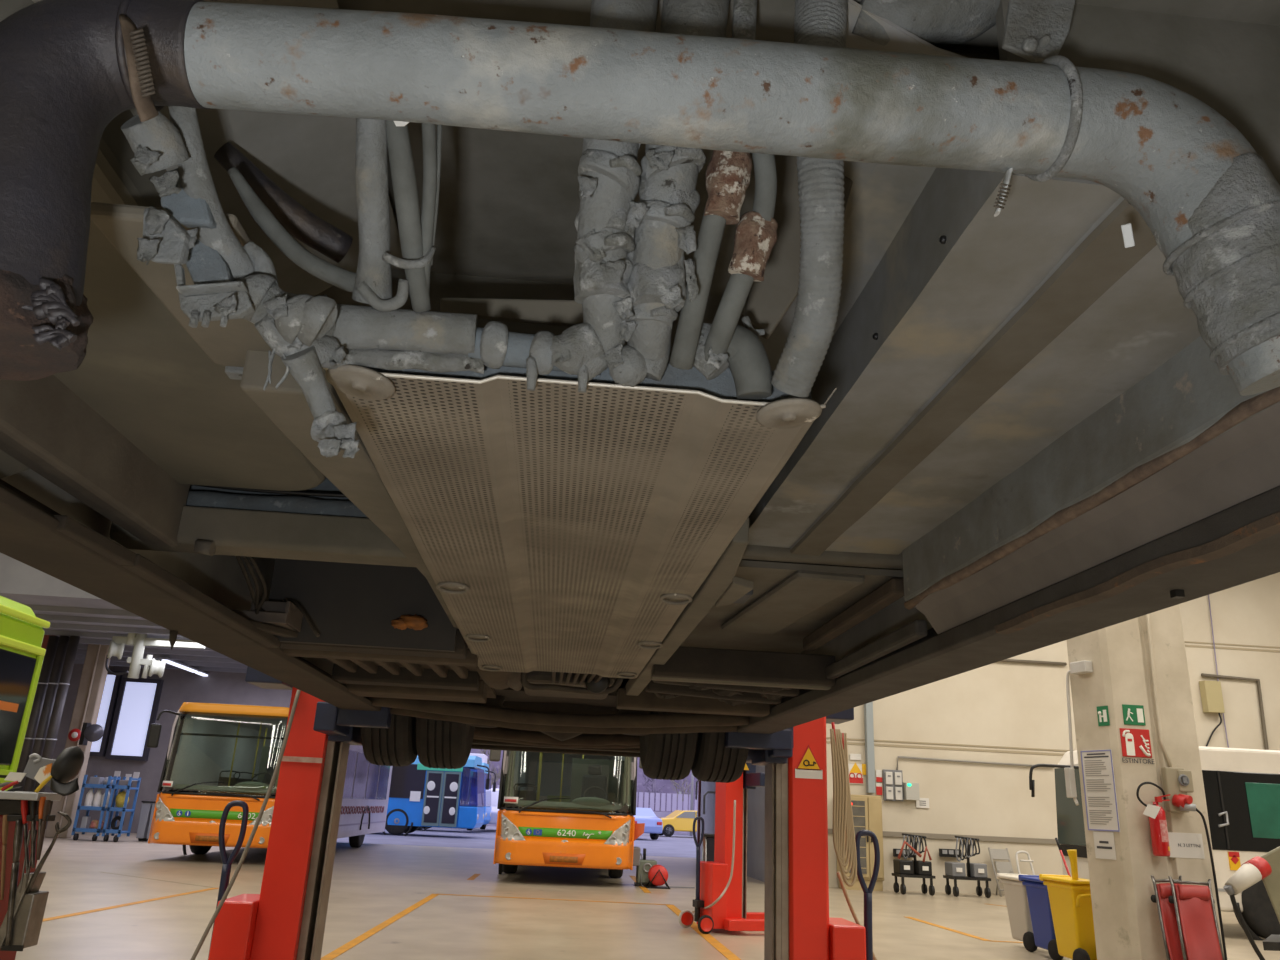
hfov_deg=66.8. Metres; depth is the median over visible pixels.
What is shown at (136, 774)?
notice sheet
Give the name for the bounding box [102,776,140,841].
cart
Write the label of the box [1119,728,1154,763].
sign
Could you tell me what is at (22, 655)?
city bus
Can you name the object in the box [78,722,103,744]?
mirror
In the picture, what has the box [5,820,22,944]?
tool
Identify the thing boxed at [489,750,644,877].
city bus
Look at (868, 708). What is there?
duct
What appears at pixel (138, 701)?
window
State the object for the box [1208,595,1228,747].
cable
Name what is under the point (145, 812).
waste bin
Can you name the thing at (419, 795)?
city bus
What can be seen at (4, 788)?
screwdriver
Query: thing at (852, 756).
label plate
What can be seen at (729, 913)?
lift column
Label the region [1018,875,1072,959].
waste bin
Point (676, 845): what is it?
floor
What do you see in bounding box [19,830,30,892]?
tool
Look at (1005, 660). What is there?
pipe
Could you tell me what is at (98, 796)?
bottle
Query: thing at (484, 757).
box truck
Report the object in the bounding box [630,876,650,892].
trim
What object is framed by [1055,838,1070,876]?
broom
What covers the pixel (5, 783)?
screwdriver
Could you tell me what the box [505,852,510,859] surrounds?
fog lamp
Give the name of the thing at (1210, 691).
alarm box
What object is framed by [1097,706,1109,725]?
exit sign
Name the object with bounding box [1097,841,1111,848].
print
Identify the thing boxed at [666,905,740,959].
floor marking line
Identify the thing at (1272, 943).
shelf
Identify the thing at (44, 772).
wrapper
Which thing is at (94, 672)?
pillar
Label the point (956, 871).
cart
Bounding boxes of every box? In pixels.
[88,777,104,783]
[118,780,132,786]
[903,782,919,799]
[1146,614,1193,811]
[1199,680,1224,746]
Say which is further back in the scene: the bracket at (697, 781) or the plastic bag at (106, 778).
the bracket at (697, 781)
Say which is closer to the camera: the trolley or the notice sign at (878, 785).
the trolley
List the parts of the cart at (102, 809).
post, shelf, post, shelf, shelf, post, post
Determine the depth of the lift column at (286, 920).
5.63 m
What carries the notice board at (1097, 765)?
attached to the pillar at (1127, 926)
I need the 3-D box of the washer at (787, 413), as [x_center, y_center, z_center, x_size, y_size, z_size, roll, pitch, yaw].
[0.194,-0.085,1.262,0.086,0.017,0.086,4,-19,-4]
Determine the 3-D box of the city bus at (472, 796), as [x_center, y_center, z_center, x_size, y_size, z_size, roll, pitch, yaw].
[-11.335,14.705,45.233,9.380,3.220,2.703,3,-19,-1]
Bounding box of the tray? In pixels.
[0,790,61,800]
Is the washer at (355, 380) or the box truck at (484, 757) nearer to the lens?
the washer at (355, 380)
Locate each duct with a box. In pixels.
[105,633,204,678]
[864,702,875,792]
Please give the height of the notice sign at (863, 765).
0.229 m
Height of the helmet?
0.162 m
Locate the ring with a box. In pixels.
[111,816,123,829]
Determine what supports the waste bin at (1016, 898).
on the floor at (371, 884)
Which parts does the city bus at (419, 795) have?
door, pane, mint panel, pane, door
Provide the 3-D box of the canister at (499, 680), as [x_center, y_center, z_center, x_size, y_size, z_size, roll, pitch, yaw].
[-0.628,0.804,4.303,0.198,0.204,0.554,4,-19,-4]
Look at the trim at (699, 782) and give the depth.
30.24 m
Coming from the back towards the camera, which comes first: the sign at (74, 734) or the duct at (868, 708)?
the sign at (74, 734)
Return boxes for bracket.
[695,780,699,799]
[703,791,715,813]
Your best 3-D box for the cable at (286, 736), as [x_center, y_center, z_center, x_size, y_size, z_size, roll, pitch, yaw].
[-2.190,1.931,5.342,0.394,1.547,0.022,4,-19,-4]
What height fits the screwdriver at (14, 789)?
0.028 m
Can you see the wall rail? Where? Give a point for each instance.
(830, 831)
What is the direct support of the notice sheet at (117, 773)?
attached to the wall at (180, 686)
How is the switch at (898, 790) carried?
attached to the board at (892, 779)
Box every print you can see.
[1085,760,1112,824]
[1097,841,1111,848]
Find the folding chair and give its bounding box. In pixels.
[988,847,1013,896]
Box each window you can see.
[89,671,121,756]
[105,677,163,760]
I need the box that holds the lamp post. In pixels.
[690,771,693,835]
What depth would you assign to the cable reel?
17.85 m
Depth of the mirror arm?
19.38 m
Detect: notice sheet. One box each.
[114,771,120,776]
[133,772,139,780]
[916,798,928,807]
[1093,831,1115,859]
[1168,832,1204,858]
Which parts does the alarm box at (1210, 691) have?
panel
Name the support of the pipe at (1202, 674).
attached to the wall at (1006, 704)
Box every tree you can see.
[477,749,500,786]
[637,771,665,810]
[670,779,690,800]
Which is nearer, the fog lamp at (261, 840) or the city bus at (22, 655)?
the city bus at (22, 655)
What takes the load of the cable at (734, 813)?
attached to the lift column at (729, 913)
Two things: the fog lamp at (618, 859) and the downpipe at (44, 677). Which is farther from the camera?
the downpipe at (44, 677)
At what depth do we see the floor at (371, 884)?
12.88 m
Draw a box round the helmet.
[23,746,83,795]
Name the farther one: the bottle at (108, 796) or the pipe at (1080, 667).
the bottle at (108, 796)
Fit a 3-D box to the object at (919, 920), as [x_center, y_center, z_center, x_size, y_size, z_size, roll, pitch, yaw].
[4.198,6.189,13.412,0.110,0.002,2.713,5,-19,-5]
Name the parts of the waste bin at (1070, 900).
lid, handle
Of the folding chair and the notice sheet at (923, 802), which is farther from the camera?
the notice sheet at (923, 802)
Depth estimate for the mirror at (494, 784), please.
44.30 m
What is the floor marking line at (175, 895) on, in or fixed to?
on the floor at (371, 884)
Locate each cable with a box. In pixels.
[190,690,300,959]
[640,853,694,887]
[691,800,735,912]
[836,871,876,959]
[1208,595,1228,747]
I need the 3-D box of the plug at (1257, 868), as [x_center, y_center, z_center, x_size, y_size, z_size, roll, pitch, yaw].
[4.617,3.314,7.321,0.425,0.894,0.156,8,-20,-16]
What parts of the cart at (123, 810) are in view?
post, shelf, post, shelf, post, shelf, post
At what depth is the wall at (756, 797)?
22.31 m
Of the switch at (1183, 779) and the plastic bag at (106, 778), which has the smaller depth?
the switch at (1183, 779)
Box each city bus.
[0,0,1279,782]
[0,596,49,790]
[147,702,392,854]
[383,756,489,835]
[417,763,495,830]
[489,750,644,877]
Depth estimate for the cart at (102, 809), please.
24.28 m
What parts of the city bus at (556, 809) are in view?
corner panel, door post, pillar trim, passenger seat, passenger seat, passenger seat, panel, driver seat, pillar trim, corner panel, door post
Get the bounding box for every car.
[634,807,662,839]
[659,810,696,836]
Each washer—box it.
[325,364,394,399]
[756,398,821,428]
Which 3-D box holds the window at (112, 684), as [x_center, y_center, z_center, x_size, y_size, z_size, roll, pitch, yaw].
[-16.583,7.148,29.791,0.768,2.550,0.170,4,-19,-4]
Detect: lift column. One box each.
[208,666,391,959]
[678,763,764,933]
[724,708,879,959]
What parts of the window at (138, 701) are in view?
pane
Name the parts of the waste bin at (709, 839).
leg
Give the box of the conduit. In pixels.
[896,756,1053,769]
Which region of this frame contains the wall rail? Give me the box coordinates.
[828,829,1056,843]
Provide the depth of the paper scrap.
3.26 m
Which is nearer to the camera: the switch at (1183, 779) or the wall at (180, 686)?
the switch at (1183, 779)
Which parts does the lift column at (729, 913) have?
tow handle, guide rail, leg, guide rail, leg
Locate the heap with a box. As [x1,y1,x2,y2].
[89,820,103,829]
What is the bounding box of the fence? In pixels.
[485,783,697,810]
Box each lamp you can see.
[159,657,208,675]
[258,837,264,843]
[391,614,427,629]
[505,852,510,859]
[616,857,621,864]
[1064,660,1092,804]
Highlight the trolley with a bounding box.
[0,790,61,959]
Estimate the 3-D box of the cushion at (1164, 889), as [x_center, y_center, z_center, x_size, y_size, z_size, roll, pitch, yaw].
[5.012,3.878,9.165,0.226,0.133,0.062,4,-19,-4]
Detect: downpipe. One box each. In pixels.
[13,635,58,791]
[23,635,69,791]
[34,636,79,791]
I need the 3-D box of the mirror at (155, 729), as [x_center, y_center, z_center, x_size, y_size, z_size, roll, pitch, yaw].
[-9.575,5.042,19.121,0.200,0.460,0.120,8,-19,-14]
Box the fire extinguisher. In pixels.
[1136,782,1169,856]
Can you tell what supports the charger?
on the floor at (371, 884)
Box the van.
[467,788,498,829]
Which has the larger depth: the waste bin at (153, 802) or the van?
the van
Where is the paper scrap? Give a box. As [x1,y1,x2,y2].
[4,772,26,781]
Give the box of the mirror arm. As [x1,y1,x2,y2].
[156,710,179,719]
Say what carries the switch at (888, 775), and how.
attached to the board at (892, 779)
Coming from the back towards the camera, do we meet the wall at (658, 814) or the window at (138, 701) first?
the wall at (658, 814)
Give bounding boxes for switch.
[885,772,892,784]
[886,787,892,799]
[894,772,901,784]
[895,787,902,799]
[1178,774,1189,785]
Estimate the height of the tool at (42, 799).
0.198 m
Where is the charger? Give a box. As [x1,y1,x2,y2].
[1260,846,1279,950]
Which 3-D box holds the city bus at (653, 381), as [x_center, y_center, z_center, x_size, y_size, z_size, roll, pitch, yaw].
[-0.213,-0.450,3.942,2.584,3.000,12.060,4,-19,-4]
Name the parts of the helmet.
peaked cap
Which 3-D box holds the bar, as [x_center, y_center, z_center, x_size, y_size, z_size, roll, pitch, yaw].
[-1.954,1.233,3.216,0.094,0.256,0.025,4,-19,-4]
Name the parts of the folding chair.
backrest, seat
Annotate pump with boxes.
[634,848,656,886]
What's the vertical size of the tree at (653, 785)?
6.662 m
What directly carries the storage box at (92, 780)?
on the cart at (102, 809)
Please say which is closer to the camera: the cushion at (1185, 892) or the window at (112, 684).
the cushion at (1185, 892)
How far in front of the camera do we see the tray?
3.22 m
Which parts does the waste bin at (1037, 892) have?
lid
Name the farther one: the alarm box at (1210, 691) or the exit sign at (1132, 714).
the alarm box at (1210, 691)
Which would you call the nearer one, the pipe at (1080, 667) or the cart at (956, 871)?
the pipe at (1080, 667)
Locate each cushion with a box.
[1158,883,1177,897]
[1178,884,1210,899]
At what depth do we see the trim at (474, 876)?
18.30 m
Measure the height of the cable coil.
0.940 m
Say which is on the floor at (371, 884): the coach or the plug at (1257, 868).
the coach
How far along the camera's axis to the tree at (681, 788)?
65.14 m
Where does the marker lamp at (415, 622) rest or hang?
attached to the city bus at (653, 381)
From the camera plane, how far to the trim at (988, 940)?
12.11 m
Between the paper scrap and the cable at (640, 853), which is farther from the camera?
the cable at (640, 853)
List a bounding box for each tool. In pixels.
[1,815,8,899]
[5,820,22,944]
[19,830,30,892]
[21,800,28,879]
[24,830,37,892]
[30,800,37,867]
[36,797,45,859]
[37,800,50,859]
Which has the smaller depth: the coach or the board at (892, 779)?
the coach
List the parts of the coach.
yellow grab rail, green pane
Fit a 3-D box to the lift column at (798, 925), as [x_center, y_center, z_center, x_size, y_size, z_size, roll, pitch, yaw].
[0.803,2.049,6.059,1.444,2.820,1.100,4,-19,-4]
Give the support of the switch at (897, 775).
attached to the board at (892, 779)
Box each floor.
[15,829,1279,959]
[337,825,696,857]
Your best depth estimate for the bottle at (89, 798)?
24.43 m
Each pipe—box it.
[1000,659,1066,665]
[1201,673,1268,749]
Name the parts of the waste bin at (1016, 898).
lid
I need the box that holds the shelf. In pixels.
[1263,934,1279,950]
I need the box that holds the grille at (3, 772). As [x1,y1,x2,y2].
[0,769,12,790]
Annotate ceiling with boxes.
[0,553,246,672]
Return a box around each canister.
[80,816,90,827]
[476,665,511,689]
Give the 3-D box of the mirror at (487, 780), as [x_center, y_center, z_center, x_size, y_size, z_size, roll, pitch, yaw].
[-6.140,11.601,37.889,0.619,0.930,0.222,-1,-19,11]
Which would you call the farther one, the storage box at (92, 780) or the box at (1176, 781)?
the storage box at (92, 780)
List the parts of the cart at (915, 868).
label plate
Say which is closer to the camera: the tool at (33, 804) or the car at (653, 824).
the tool at (33, 804)
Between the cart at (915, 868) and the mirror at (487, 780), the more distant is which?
the mirror at (487, 780)
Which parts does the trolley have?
rack rail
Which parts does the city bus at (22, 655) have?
roof moulding, corner post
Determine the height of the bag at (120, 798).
0.456 m
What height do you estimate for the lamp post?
9.000 m
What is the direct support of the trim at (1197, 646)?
attached to the wall at (1006, 704)
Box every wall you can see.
[44,664,291,832]
[486,811,696,834]
[697,765,764,881]
[826,572,1279,894]
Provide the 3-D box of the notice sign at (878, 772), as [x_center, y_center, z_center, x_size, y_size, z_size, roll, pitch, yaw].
[5.169,6.398,20.968,0.133,0.249,0.020,4,-19,-4]
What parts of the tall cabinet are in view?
door, pane, door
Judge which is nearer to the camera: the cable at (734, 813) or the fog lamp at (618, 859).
the cable at (734, 813)
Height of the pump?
0.660 m
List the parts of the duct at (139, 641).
post, post, post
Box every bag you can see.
[102,777,112,785]
[115,791,128,807]
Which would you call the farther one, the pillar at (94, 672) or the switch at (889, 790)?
the pillar at (94, 672)
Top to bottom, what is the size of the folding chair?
0.939 m
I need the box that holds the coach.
[1029,746,1279,940]
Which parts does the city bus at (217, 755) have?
corner panel, door post, panel, passenger seat, passenger seat, driver seat, pillar trim, trim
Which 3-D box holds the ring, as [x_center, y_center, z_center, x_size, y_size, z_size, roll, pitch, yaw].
[-13.148,8.637,24.400,0.348,0.350,0.090,-1,-19,12]
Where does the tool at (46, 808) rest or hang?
hanging from the trolley
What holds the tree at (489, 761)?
on the floor at (676, 845)
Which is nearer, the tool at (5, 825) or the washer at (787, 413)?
the washer at (787, 413)
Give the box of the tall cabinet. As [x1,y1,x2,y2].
[837,794,883,890]
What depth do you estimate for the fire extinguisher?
9.36 m
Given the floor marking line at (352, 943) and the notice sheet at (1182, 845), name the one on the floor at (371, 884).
the floor marking line at (352, 943)
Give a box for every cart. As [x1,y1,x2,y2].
[71,775,120,840]
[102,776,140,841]
[892,833,935,895]
[943,836,990,897]
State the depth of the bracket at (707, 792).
27.42 m
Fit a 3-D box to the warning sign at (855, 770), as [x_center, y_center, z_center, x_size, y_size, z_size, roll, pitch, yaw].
[4.655,6.328,20.939,0.331,0.447,0.029,4,-19,-4]
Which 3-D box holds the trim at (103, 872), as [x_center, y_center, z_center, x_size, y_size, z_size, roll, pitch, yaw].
[-7.487,6.156,14.954,3.127,0.002,0.050,-10,-22,32]
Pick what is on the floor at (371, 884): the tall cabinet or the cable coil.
the tall cabinet
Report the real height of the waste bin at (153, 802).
0.985 m
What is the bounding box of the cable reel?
[645,865,669,888]
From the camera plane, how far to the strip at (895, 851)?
20.39 m
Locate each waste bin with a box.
[136,801,151,840]
[147,801,155,838]
[702,834,714,861]
[996,873,1037,951]
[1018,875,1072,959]
[1039,849,1096,959]
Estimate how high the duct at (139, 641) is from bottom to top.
3.011 m
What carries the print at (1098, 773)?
attached to the notice board at (1097, 765)
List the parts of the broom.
handle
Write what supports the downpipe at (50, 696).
on the floor at (371, 884)
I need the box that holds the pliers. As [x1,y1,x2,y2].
[35,775,51,792]
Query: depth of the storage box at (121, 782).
24.58 m
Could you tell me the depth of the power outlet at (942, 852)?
20.48 m
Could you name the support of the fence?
on the wall at (658, 814)
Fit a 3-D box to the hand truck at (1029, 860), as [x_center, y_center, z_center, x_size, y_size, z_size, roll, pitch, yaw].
[8.076,8.183,20.143,0.461,0.898,0.501,4,-19,-4]
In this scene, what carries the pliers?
on the trolley
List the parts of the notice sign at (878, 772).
panel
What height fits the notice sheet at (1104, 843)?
0.254 m
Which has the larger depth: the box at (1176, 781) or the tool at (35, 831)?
the box at (1176, 781)
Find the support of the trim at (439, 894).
on the floor at (371, 884)
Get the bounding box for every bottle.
[84,788,93,805]
[92,789,101,806]
[100,789,109,807]
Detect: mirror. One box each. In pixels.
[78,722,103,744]
[147,724,161,747]
[477,764,489,789]
[485,770,495,791]
[489,750,500,761]
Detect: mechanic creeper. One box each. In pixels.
[1151,875,1187,959]
[1168,876,1223,959]
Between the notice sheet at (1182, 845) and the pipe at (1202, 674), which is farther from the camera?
the pipe at (1202, 674)
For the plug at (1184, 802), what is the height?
1.870 m
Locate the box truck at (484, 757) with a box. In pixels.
[469,753,487,787]
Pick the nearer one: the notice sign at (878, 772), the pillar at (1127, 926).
the pillar at (1127, 926)
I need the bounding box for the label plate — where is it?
[850,754,860,759]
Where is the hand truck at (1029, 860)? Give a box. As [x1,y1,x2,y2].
[1015,850,1034,874]
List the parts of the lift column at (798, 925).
guide rail, guide rail, tow handle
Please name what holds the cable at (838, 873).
hanging from the lift column at (798, 925)
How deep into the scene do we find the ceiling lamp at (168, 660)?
28.62 m
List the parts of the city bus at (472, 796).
door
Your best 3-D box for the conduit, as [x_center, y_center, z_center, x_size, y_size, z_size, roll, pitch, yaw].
[7.327,6.290,21.182,3.570,0.339,0.044,4,-19,-4]
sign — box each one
[68,729,80,740]
[848,762,862,783]
[862,764,865,774]
[876,770,881,781]
[876,783,881,794]
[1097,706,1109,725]
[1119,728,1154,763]
[1122,704,1145,725]
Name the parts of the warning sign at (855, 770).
red panel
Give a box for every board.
[883,769,902,800]
[1080,749,1119,831]
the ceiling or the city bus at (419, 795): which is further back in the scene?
the city bus at (419, 795)
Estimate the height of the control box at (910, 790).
0.350 m
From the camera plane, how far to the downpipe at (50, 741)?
23.31 m
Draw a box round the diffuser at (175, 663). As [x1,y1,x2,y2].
[166,660,197,672]
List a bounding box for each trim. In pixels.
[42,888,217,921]
[103,872,215,887]
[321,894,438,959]
[439,894,669,904]
[467,874,479,879]
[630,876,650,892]
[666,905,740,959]
[697,780,700,843]
[826,641,1279,755]
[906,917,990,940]
[988,940,1022,942]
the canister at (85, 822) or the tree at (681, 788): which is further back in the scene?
the tree at (681, 788)
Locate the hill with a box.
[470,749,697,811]
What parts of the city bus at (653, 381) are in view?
floor panel, panel, mount plate, frame rail, tank, sill, recess panel, frame rail, floor panel, floor panel, axle rod, axle rod, axle rod, axle rod, plate, frame rail, floor panel, dusty casing, floor panel, casing plate, sill, floor panel, panel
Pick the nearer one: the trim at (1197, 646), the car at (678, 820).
the trim at (1197, 646)
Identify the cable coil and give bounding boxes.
[830,722,856,886]
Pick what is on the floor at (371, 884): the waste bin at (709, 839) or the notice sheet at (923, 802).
the waste bin at (709, 839)
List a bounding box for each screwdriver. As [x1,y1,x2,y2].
[0,782,13,787]
[1,781,18,790]
[7,787,22,791]
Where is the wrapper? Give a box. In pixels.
[34,763,52,783]
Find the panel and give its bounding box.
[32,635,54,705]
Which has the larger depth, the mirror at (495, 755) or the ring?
the ring
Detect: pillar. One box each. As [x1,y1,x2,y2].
[45,644,110,837]
[1067,604,1223,959]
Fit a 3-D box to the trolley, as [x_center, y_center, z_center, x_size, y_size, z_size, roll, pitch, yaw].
[-2.351,1.718,3.202,0.694,1.330,0.450,4,-19,-4]
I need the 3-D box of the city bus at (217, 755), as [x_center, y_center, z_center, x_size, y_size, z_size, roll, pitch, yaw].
[-8.677,7.861,24.616,2.964,3.170,12.191,4,-19,-3]
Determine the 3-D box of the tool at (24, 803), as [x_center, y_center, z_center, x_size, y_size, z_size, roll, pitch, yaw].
[-2.031,1.177,3.206,0.087,0.267,0.031,4,-19,-4]
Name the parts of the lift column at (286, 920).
tow handle, guide rail, guide rail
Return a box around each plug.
[1172,794,1226,959]
[1223,856,1271,959]
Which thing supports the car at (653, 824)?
on the floor at (676, 845)
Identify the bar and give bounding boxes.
[26,811,71,892]
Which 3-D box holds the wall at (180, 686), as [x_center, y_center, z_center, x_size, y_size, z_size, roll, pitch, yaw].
[-8.339,7.174,30.854,20.700,8.200,0.300,4,-19,-4]
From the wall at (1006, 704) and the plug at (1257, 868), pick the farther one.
the wall at (1006, 704)
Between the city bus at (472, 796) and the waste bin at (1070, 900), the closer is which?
the waste bin at (1070, 900)

